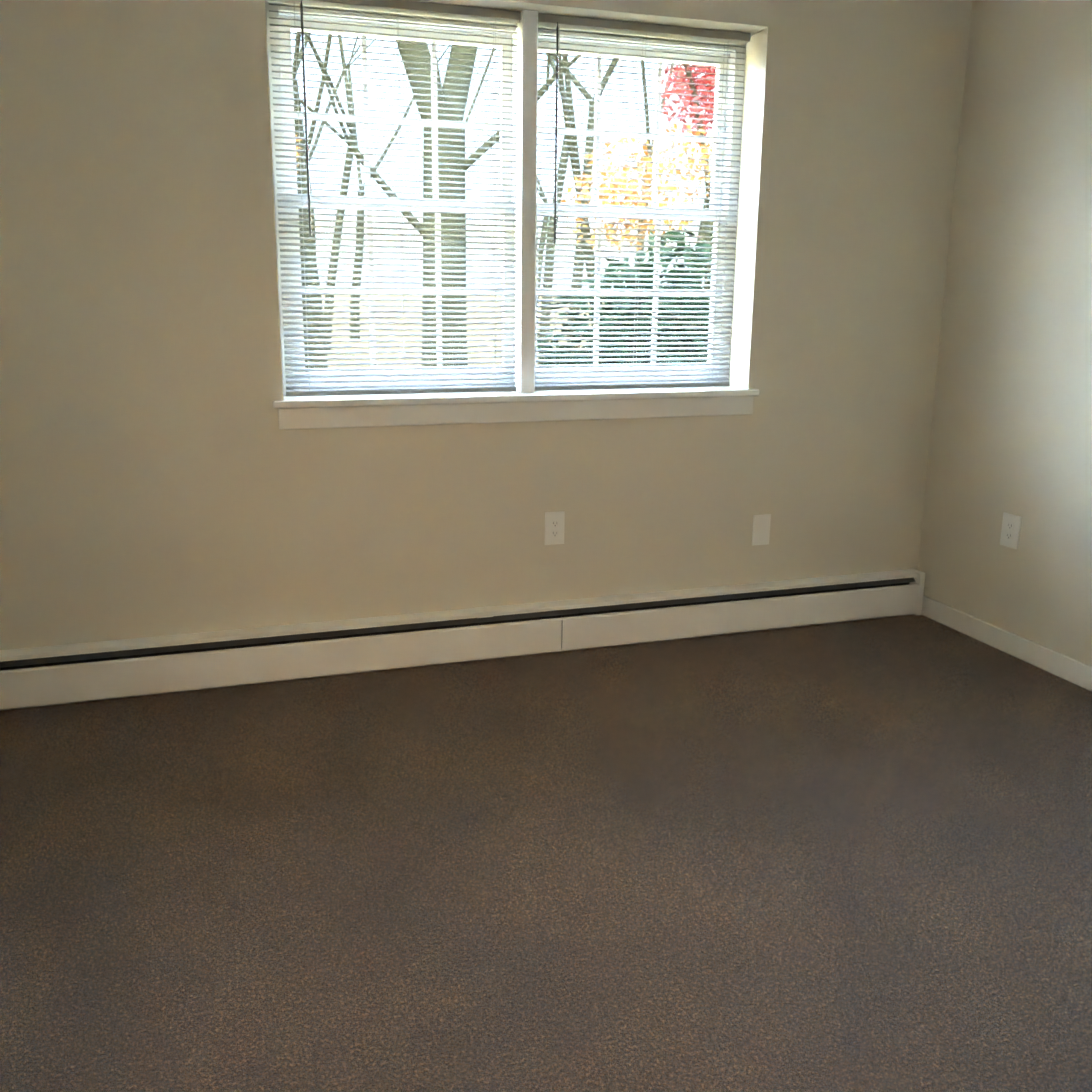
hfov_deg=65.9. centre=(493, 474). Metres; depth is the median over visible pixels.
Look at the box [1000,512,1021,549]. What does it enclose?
electrical outlet
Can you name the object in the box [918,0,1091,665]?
wall
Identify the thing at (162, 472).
wall
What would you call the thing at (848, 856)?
floor
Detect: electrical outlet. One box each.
[545,511,564,544]
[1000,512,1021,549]
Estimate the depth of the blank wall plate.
3.46 m
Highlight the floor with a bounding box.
[0,614,1091,1091]
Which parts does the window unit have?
window sash, window sash glass, window sash, window sash glass, window sash glass, window sash glass, window sash, window sash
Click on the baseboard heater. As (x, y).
(65, 674)
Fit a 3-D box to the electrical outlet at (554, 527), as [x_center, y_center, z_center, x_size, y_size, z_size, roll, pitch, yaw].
[0.234,0.206,3.221,0.078,0.128,0.009,-3,11,-15]
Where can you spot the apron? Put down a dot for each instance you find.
(358, 416)
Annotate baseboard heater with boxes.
[0,568,924,710]
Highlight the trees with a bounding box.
[283,31,715,396]
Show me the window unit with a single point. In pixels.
(521, 40)
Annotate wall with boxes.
[0,0,971,649]
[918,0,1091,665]
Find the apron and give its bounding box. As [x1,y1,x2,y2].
[278,396,753,429]
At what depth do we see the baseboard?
3.23 m
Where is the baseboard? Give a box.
[921,595,1091,691]
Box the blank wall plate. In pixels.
[752,514,770,545]
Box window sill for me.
[273,387,759,408]
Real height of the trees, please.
20.781 m
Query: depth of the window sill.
3.08 m
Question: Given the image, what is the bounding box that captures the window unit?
[265,0,750,396]

